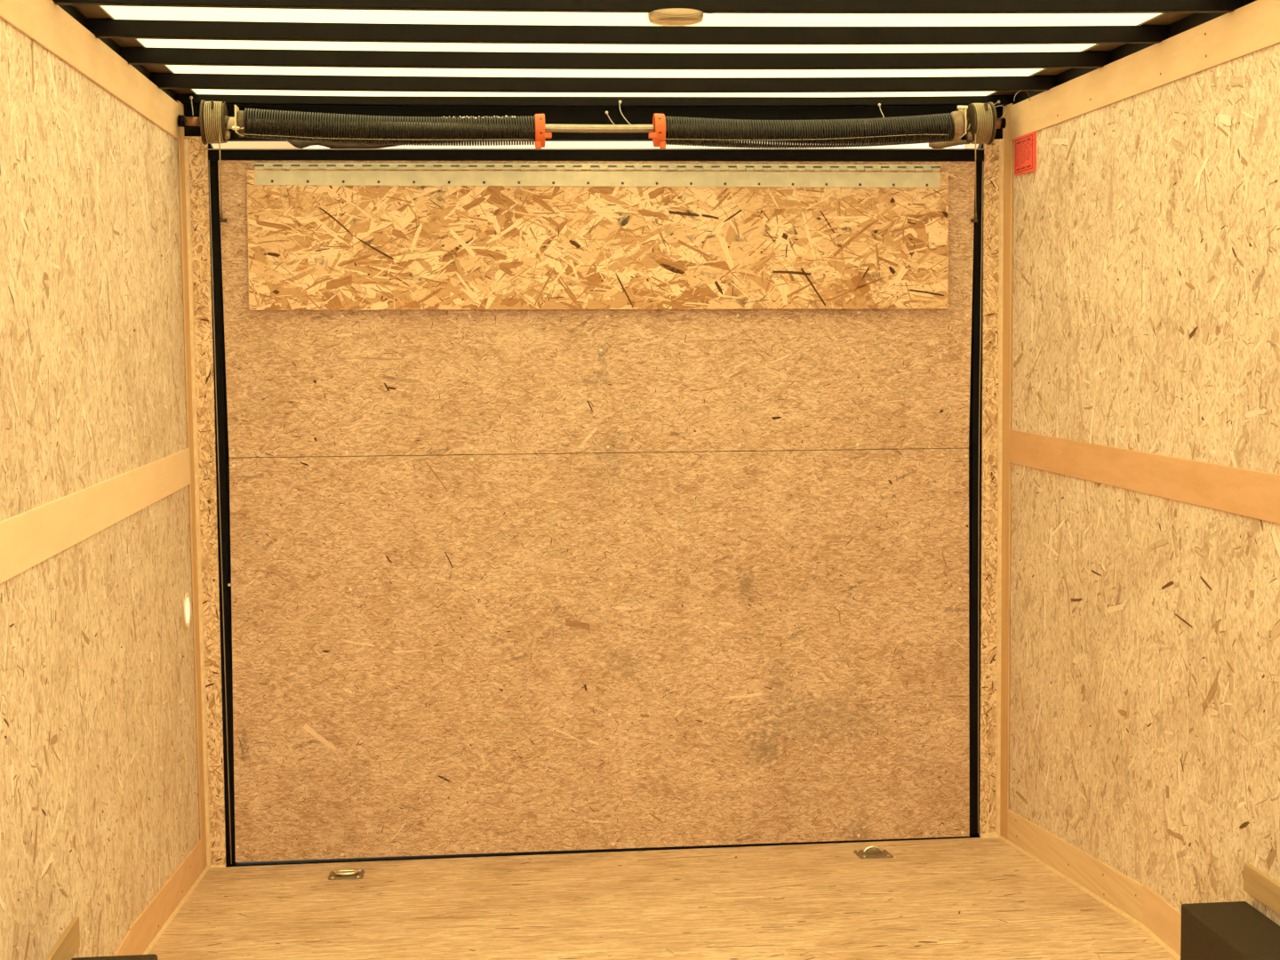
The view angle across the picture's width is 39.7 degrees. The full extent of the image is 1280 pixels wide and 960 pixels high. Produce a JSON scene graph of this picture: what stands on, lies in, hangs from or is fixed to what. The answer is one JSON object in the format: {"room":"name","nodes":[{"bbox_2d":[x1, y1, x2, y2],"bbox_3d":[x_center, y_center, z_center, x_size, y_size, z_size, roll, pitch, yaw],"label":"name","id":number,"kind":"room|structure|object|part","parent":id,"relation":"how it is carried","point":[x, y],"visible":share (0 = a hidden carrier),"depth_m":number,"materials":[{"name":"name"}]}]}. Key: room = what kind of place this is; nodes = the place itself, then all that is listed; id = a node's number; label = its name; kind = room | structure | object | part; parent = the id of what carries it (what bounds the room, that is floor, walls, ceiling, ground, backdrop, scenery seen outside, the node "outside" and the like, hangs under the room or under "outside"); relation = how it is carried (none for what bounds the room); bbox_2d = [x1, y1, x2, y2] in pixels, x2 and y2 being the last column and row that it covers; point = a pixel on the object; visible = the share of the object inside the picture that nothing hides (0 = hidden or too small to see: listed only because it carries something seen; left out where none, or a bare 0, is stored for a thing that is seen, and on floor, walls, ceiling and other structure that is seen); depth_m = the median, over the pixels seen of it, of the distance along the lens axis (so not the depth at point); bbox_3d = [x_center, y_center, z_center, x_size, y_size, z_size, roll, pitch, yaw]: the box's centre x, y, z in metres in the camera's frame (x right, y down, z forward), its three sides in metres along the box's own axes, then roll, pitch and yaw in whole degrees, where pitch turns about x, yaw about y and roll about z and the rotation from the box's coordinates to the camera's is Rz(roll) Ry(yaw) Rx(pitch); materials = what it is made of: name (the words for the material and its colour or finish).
{"room":"cargo space","nodes":[
{"label":"cargo space","id":0,"kind":"room"},
{"bbox_2d":[0,17,199,959],"bbox_3d":[-0.968,0.331,1.710,0.017,2.248,7.050,-1,5,-6],"label":"wall","id":1,"kind":"structure","parent":0,"point":[100,799],"depth_m":3.72,"materials":[{"name":"beige wood"}]},
{"bbox_2d":[45,916,79,959],"bbox_3d":[-0.999,0.998,2.289,0.010,0.062,2.500,-1,5,-6],"label":"trim","id":2,"kind":"structure","parent":1,"relation":"attached to","point":[68,945],"depth_m":3.43,"materials":[{"name":"beige wood"}]},
{"bbox_2d":[0,0,179,139],"bbox_3d":[-0.963,-0.734,1.556,0.006,0.101,6.912,-1,5,-6],"label":"trim","id":3,"kind":"structure","parent":1,"relation":"attached to","point":[44,21],"depth_m":3.80,"materials":[{"name":"brown wood"}]},
{"bbox_2d":[0,448,190,583],"bbox_3d":[-0.952,0.233,1.633,0.006,0.103,6.912,-1,5,-6],"label":"trim","id":4,"kind":"structure","parent":1,"relation":"attached to","point":[28,539],"depth_m":3.64,"materials":[{"name":"brown wood"}]},
{"bbox_2d":[57,4,175,101],"bbox_3d":[-1.006,-0.810,1.645,0.038,0.036,7.110,-1,5,-6],"label":"trim","id":5,"kind":"structure","parent":1,"relation":"attached to","point":[70,10],"depth_m":4.12,"materials":[{"name":"black paint"}]},
{"bbox_2d":[114,840,208,955],"bbox_3d":[-0.939,1.318,1.721,0.007,0.201,6.911,-1,5,-6],"label":"baseboard","id":6,"kind":"structure","parent":1,"relation":"attached to","point":[150,921],"depth_m":4.48,"materials":[{"name":"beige wood"}]},
{"bbox_2d":[184,592,190,628],"bbox_3d":[-1.275,0.367,4.997,0.003,0.100,0.100,-1,5,-6],"label":"light","id":7,"kind":"object","parent":1,"relation":"in","point":[187,604],"visible":1,"depth_m":4.99,"materials":[{"name":"beige plastic"}]},
{"bbox_2d":[185,599,190,621],"bbox_3d":[-1.274,0.367,4.997,0.001,0.059,0.068,-1,5,-6],"label":"grille","id":8,"kind":"object","parent":7,"relation":"attached to","point":[188,601],"depth_m":5.00,"materials":[{"name":"white plastic"}]},
{"bbox_2d":[176,100,210,871],"bbox_3d":[-1.291,0.040,5.113,0.006,2.227,0.088,-1,5,-6],"label":"trim","id":9,"kind":"structure","parent":1,"relation":"attached to","point":[180,142],"depth_m":5.09,"materials":[{"name":"brown wood"}]},
{"bbox_2d":[177,104,1006,137],"bbox_3d":[-0.111,-1.018,5.054,2.365,0.094,0.093,-1,5,-6],"label":"shaft","id":10,"kind":"object","parent":1,"relation":"attached to","point":[182,120],"depth_m":5.05,"materials":[{"name":"metal"}]},
{"bbox_2d":[200,99,230,144],"bbox_3d":[-1.185,-1.001,4.964,0.078,0.123,0.123,-1,5,-6],"label":"drum","id":11,"kind":"object","parent":10,"relation":"attached to","point":[214,119],"visible":0.98,"depth_m":4.92,"materials":[{"name":"metal"}]},
{"bbox_2d":[218,133,227,222],"bbox_3d":[-1.185,-0.850,5.005,0.021,0.236,0.176,-1,5,-8],"label":"cable","id":12,"kind":"object","parent":11,"relation":"hanging from","point":[221,220],"visible":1,"depth_m":5.02,"materials":[{"name":"metal"}]},
{"bbox_3d":[-1.137,-1.001,4.955,0.051,0.088,0.081,-3,5,-25],"label":"bearing bracket","id":13,"kind":"part","parent":10,"relation":"part of","materials":[{"name":"silver metal"}]},
{"bbox_3d":[-1.128,-1.008,4.966,0.004,0.075,0.070,-1,5,-6],"label":"plate","id":14,"kind":"part","parent":10,"relation":"part of","materials":[{"name":"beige metal"}]},
{"bbox_2d":[240,133,452,140],"bbox_3d":[-0.706,-0.961,4.968,0.816,0.018,0.004,-1,5,-6],"label":"wire","id":15,"kind":"object","parent":10,"relation":"attached to","point":[240,133],"visible":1,"depth_m":4.95,"materials":[{"name":"metal"}]},
{"bbox_2d":[237,108,551,149],"bbox_3d":[-0.689,-0.991,5.013,0.875,0.117,0.095,-1,5,-6],"label":"spring","id":16,"kind":"object","parent":10,"relation":"attached to","point":[372,127],"visible":0.98,"depth_m":4.99,"materials":[{"name":"black metal"}]},
{"bbox_2d":[648,111,963,149],"bbox_3d":[0.478,-1.010,5.124,0.916,0.111,0.098,-1,5,-6],"label":"spring","id":17,"kind":"object","parent":10,"relation":"attached to","point":[955,119],"visible":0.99,"depth_m":5.10,"materials":[{"name":"black metal"}]},
{"bbox_2d":[659,134,949,140],"bbox_3d":[0.474,-0.982,5.081,0.843,0.017,0.004,-1,5,-6],"label":"wire","id":18,"kind":"object","parent":17,"relation":"attached to","point":[908,134],"visible":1,"depth_m":5.08,"materials":[{"name":"metal"}]},
{"bbox_3d":[0.939,-1.045,5.165,0.004,0.080,0.070,-1,5,-6],"label":"plate","id":19,"kind":"part","parent":10,"relation":"part of","materials":[{"name":"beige metal"}]},
{"bbox_3d":[0.942,-1.038,5.157,0.038,0.094,0.081,1,5,16],"label":"bearing bracket","id":20,"kind":"part","parent":10,"relation":"part of","materials":[{"name":"metal"}]},
{"bbox_2d":[965,102,997,144],"bbox_3d":[0.986,-1.040,5.173,0.078,0.123,0.123,-1,5,-6],"label":"drum","id":21,"kind":"object","parent":10,"relation":"attached to","point":[982,118],"visible":0.96,"depth_m":5.13,"materials":[{"name":"metal"}]},
{"bbox_2d":[970,134,977,222],"bbox_3d":[0.988,-0.885,5.215,0.022,0.243,0.181,0,5,6],"label":"cable","id":22,"kind":"object","parent":21,"relation":"hanging from","point":[975,220],"visible":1,"depth_m":5.25,"materials":[{"name":"metal"}]},
{"bbox_2d":[184,136,226,865],"bbox_3d":[-1.262,0.079,5.186,0.064,2.137,0.045,-1,5,-6],"label":"door jamb","id":23,"kind":"structure","parent":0,"point":[198,152],"depth_m":5.16,"materials":[{"name":"beige wood"}]},
{"bbox_2d":[210,864,225,867],"bbox_3d":[-1.253,1.143,5.246,0.054,0.007,0.006,-1,5,-6],"label":"trim","id":24,"kind":"structure","parent":23,"relation":"attached to","point":[212,866],"depth_m":5.25,"materials":[{"name":"beige wood"}]},
{"bbox_2d":[182,96,1006,141],"bbox_3d":[-0.113,-1.062,5.220,2.432,0.126,0.030,-1,5,-6],"label":"trim","id":25,"kind":"structure","parent":23,"relation":"attached to","point":[553,115],"depth_m":5.21,"materials":[{"name":"black metal"}]},
{"bbox_2d":[100,5,1160,96],"bbox_3d":[0.224,-0.857,1.762,2.490,0.002,7.110,-1,5,-6],"label":"ceiling","id":26,"kind":"structure","parent":0,"point":[117,12],"depth_m":4.33,"materials":[{"name":"white"}]},
{"bbox_2d":[176,93,1010,106],"bbox_3d":[-0.109,-1.104,5.164,2.432,0.033,0.025,-1,5,-6],"label":"roof beam","id":27,"kind":"structure","parent":26,"relation":"attached to","point":[228,99],"depth_m":5.15,"materials":[{"name":"black metal"}]},
{"bbox_2d":[618,100,630,124],"bbox_3d":[-0.045,-1.062,5.130,0.011,0.077,0.058,-4,5,-33],"label":"loose wire","id":28,"kind":"object","parent":27,"relation":"attached to","point":[620,101],"visible":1,"depth_m":5.14,"materials":[{"name":"beige"}]},
{"bbox_2d":[151,72,1055,93],"bbox_3d":[-0.070,-1.066,4.768,2.432,0.046,0.026,-1,5,-6],"label":"roof beam","id":29,"kind":"structure","parent":26,"relation":"attached to","point":[161,80],"depth_m":4.75,"materials":[{"name":"black metal"}]},
{"bbox_2d":[120,47,1109,70],"bbox_3d":[-0.029,-1.033,4.356,2.432,0.046,0.026,-1,5,-6],"label":"roof beam","id":30,"kind":"structure","parent":26,"relation":"attached to","point":[132,55],"depth_m":4.34,"materials":[{"name":"black metal"}]},
{"bbox_2d":[87,18,1167,45],"bbox_3d":[0.007,-1.004,3.984,2.432,0.046,0.026,-1,5,-6],"label":"roof beam","id":31,"kind":"structure","parent":26,"relation":"attached to","point":[100,28],"depth_m":3.97,"materials":[{"name":"black metal"}]},
{"bbox_2d":[52,0,1241,14],"bbox_3d":[0.045,-0.973,3.597,2.432,0.046,0.026,-1,5,-6],"label":"roof beam","id":32,"kind":"structure","parent":26,"relation":"attached to","point":[716,6],"depth_m":3.60,"materials":[{"name":"black metal"}]},
{"bbox_2d":[648,8,713,26],"bbox_3d":[0.076,-0.946,3.618,0.122,0.028,0.113,-4,6,-36],"label":"dome light","id":33,"kind":"object","parent":32,"relation":"attached to","point":[670,17],"visible":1,"depth_m":3.58,"materials":[{"name":"beige"}]},
{"bbox_2d":[994,100,1006,118],"bbox_3d":[1.057,-1.094,5.243,0.047,0.057,0.016,-1,5,-6],"label":"loose wire","id":34,"kind":"object","parent":26,"relation":"hanging from","point":[998,101],"visible":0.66,"depth_m":5.24,"materials":[{"name":"beige metal"}]},
{"bbox_2d":[147,837,1176,959],"bbox_3d":[0.251,1.361,1.916,2.460,0.145,7.060,-1,5,-6],"label":"floor","id":35,"kind":"structure","parent":0,"point":[565,902],"depth_m":4.59,"materials":[{"name":"beige wood"}]},
{"bbox_2d":[71,953,157,959],"bbox_3d":[-0.906,1.147,2.269,0.164,0.251,2.420,-1,5,-6],"label":"wheel well","id":36,"kind":"object","parent":35,"relation":"on","point":[154,956],"visible":1,"depth_m":3.44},
{"bbox_2d":[328,869,364,879],"bbox_3d":[-0.844,1.131,5.096,0.099,0.022,0.120,-1,5,-6],"label":"ring","id":37,"kind":"object","parent":35,"relation":"on","point":[344,874],"visible":1,"depth_m":5.07,"materials":[{"name":"metal"}]},
{"bbox_2d":[853,845,893,858],"bbox_3d":[0.689,1.097,5.242,0.099,0.032,0.120,-1,5,-6],"label":"ring","id":38,"kind":"object","parent":35,"relation":"on","point":[866,853],"visible":1,"depth_m":5.24,"materials":[{"name":"metal"}]},
{"bbox_2d":[1180,901,1279,959],"bbox_3d":[1.319,1.104,2.501,0.142,0.251,2.455,-1,5,-6],"label":"wheel well","id":39,"kind":"object","parent":35,"relation":"on","point":[1232,930],"visible":1,"depth_m":3.57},
{"bbox_2d":[979,139,999,837],"bbox_3d":[1.065,0.040,5.410,0.060,2.128,0.045,-1,5,-6],"label":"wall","id":40,"kind":"structure","parent":0,"point":[988,568],"depth_m":5.39,"materials":[{"name":"beige wood"}]},
{"bbox_2d":[286,139,400,148],"bbox_3d":[-0.829,-0.973,5.128,0.385,0.032,0.017,-1,5,-6],"label":"seal","id":41,"kind":"object","parent":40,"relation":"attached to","point":[300,144],"visible":0.48,"depth_m":5.12,"materials":[{"name":"black rubber"}]},
{"bbox_2d":[217,160,975,862],"bbox_3d":[-0.099,0.088,5.293,2.260,2.071,0.034,-1,5,-6],"label":"door","id":42,"kind":"structure","parent":40,"relation":"in","point":[500,580],"depth_m":5.29,"materials":[{"name":"brown wood"}]},
{"bbox_3d":[-0.101,-0.508,5.239,2.224,0.864,0.018,-1,5,-6],"label":"panel","id":43,"kind":"part","parent":42,"relation":"part of","materials":[{"name":"brown wood"}]},
{"bbox_2d":[246,162,948,310],"bbox_3d":[-0.104,-0.712,5.198,2.058,0.436,0.030,-1,5,-6],"label":"flap","id":44,"kind":"object","parent":42,"relation":"attached to","point":[322,236],"visible":1,"depth_m":5.19,"materials":[{"name":"brown wood"}]},
{"bbox_3d":[-0.099,0.517,5.321,2.225,1.207,0.018,-1,5,-6],"label":"panel","id":45,"kind":"part","parent":42,"relation":"part of","materials":[{"name":"brown wood"}]},
{"bbox_2d":[208,143,984,866],"bbox_3d":[-0.101,0.071,5.298,2.288,2.150,0.057,-1,5,-6],"label":"trim","id":46,"kind":"structure","parent":40,"relation":"attached to","point":[808,155],"depth_m":5.23,"materials":[{"name":"black rubber"}]},
{"bbox_2d":[928,140,969,148],"bbox_3d":[0.924,-1.002,5.293,0.125,0.026,0.026,-1,5,-1],"label":"scrap","id":47,"kind":"object","parent":46,"relation":"on","point":[936,145],"visible":0.7,"depth_m":5.29,"materials":[{"name":"brown wood"}]},
{"bbox_2d":[980,832,999,838],"bbox_3d":[1.079,1.095,5.465,0.057,0.016,0.015,-1,5,-6],"label":"trim","id":48,"kind":"structure","parent":40,"relation":"attached to","point":[993,835],"depth_m":5.46,"materials":[{"name":"beige wood"}]},
{"bbox_2d":[995,138,1003,835],"bbox_3d":[1.092,0.042,5.385,0.011,2.128,0.011,-1,5,-6],"label":"trim","id":49,"kind":"structure","parent":40,"relation":"attached to","point":[1001,140],"depth_m":5.38,"materials":[{"name":"beige wood"}]},
{"bbox_2d":[1008,42,1279,926],"bbox_3d":[1.448,0.285,1.942,0.017,2.248,7.050,-1,5,-6],"label":"wall","id":50,"kind":"structure","parent":0,"point":[1145,628],"depth_m":4.19,"materials":[{"name":"beige wood"}]},
{"bbox_2d":[72,5,1193,95],"bbox_3d":[0.224,-0.853,1.762,2.520,0.004,7.110,-1,5,-6],"label":"trim","id":51,"kind":"structure","parent":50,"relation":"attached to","point":[89,12],"depth_m":4.20,"materials":[{"name":"black metal"}]},
{"bbox_2d":[1000,103,1013,839],"bbox_3d":[1.103,-0.004,5.346,0.006,2.224,0.083,-1,5,-6],"label":"trim","id":52,"kind":"structure","parent":50,"relation":"attached to","point":[1007,273],"depth_m":5.33,"materials":[{"name":"brown wood"}]},
{"bbox_2d":[1014,131,1036,175],"bbox_3d":[1.108,-0.936,5.105,0.008,0.110,0.186,-1,5,-6],"label":"warning sticker","id":53,"kind":"object","parent":50,"relation":"attached to","point":[1025,146],"visible":1,"depth_m":5.09,"materials":[{"name":"red paper"}]},
{"bbox_2d":[998,809,1181,959],"bbox_3d":[1.454,1.270,1.954,0.007,0.206,6.916,-1,5,-6],"label":"baseboard","id":54,"kind":"structure","parent":50,"relation":"attached to","point":[1119,890],"depth_m":4.59,"materials":[{"name":"brown wood"}]},
{"bbox_2d":[1010,0,1256,104],"bbox_3d":[1.454,-0.856,1.883,0.038,0.036,7.110,-1,5,-6],"label":"trim","id":55,"kind":"structure","parent":50,"relation":"attached to","point":[1195,20],"depth_m":4.33,"materials":[{"name":"black paint"}]},
{"bbox_2d":[1009,430,1279,523],"bbox_3d":[1.442,0.172,1.866,0.006,0.098,6.916,-1,5,-6],"label":"trim","id":56,"kind":"structure","parent":50,"relation":"attached to","point":[1246,492],"depth_m":4.16,"materials":[{"name":"beige wood"}]},
{"bbox_2d":[1011,0,1279,140],"bbox_3d":[1.431,-0.779,1.789,0.007,0.100,6.916,-1,5,-6],"label":"trim","id":57,"kind":"structure","parent":50,"relation":"attached to","point":[1253,27],"depth_m":4.11,"materials":[{"name":"brown wood"}]},
{"bbox_2d":[1243,862,1279,915],"bbox_3d":[1.393,0.930,2.502,0.010,0.059,2.470,-1,5,-6],"label":"trim","id":58,"kind":"structure","parent":50,"relation":"attached to","point":[1257,884],"depth_m":3.64,"materials":[{"name":"beige wood"}]},
{"label":"outside","id":59,"kind":"structure","parent":0,"visible":0},
{"bbox_2d":[211,141,298,148],"bbox_3d":[-1.248,-1.008,5.590,0.370,0.240,0.015,-1,5,-6],"label":"trim","id":60,"kind":"structure","parent":59,"point":[229,144],"depth_m":5.58,"materials":[{"name":"beige wood"}]},
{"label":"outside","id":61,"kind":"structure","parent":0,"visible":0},
{"bbox_2d":[965,143,978,148],"bbox_3d":[1.160,-1.054,5.822,0.190,0.240,0.015,-1,5,-6],"label":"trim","id":62,"kind":"structure","parent":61,"point":[967,146],"depth_m":5.80,"materials":[{"name":"beige wood"}]},
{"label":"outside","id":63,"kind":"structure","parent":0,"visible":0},
{"bbox_2d":[304,141,965,148],"bbox_3d":[0.001,-1.032,5.710,2.136,0.240,0.015,-1,5,-6],"label":"trim","id":64,"kind":"structure","parent":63,"point":[548,144],"depth_m":5.69,"materials":[{"name":"beige"}]}
]}

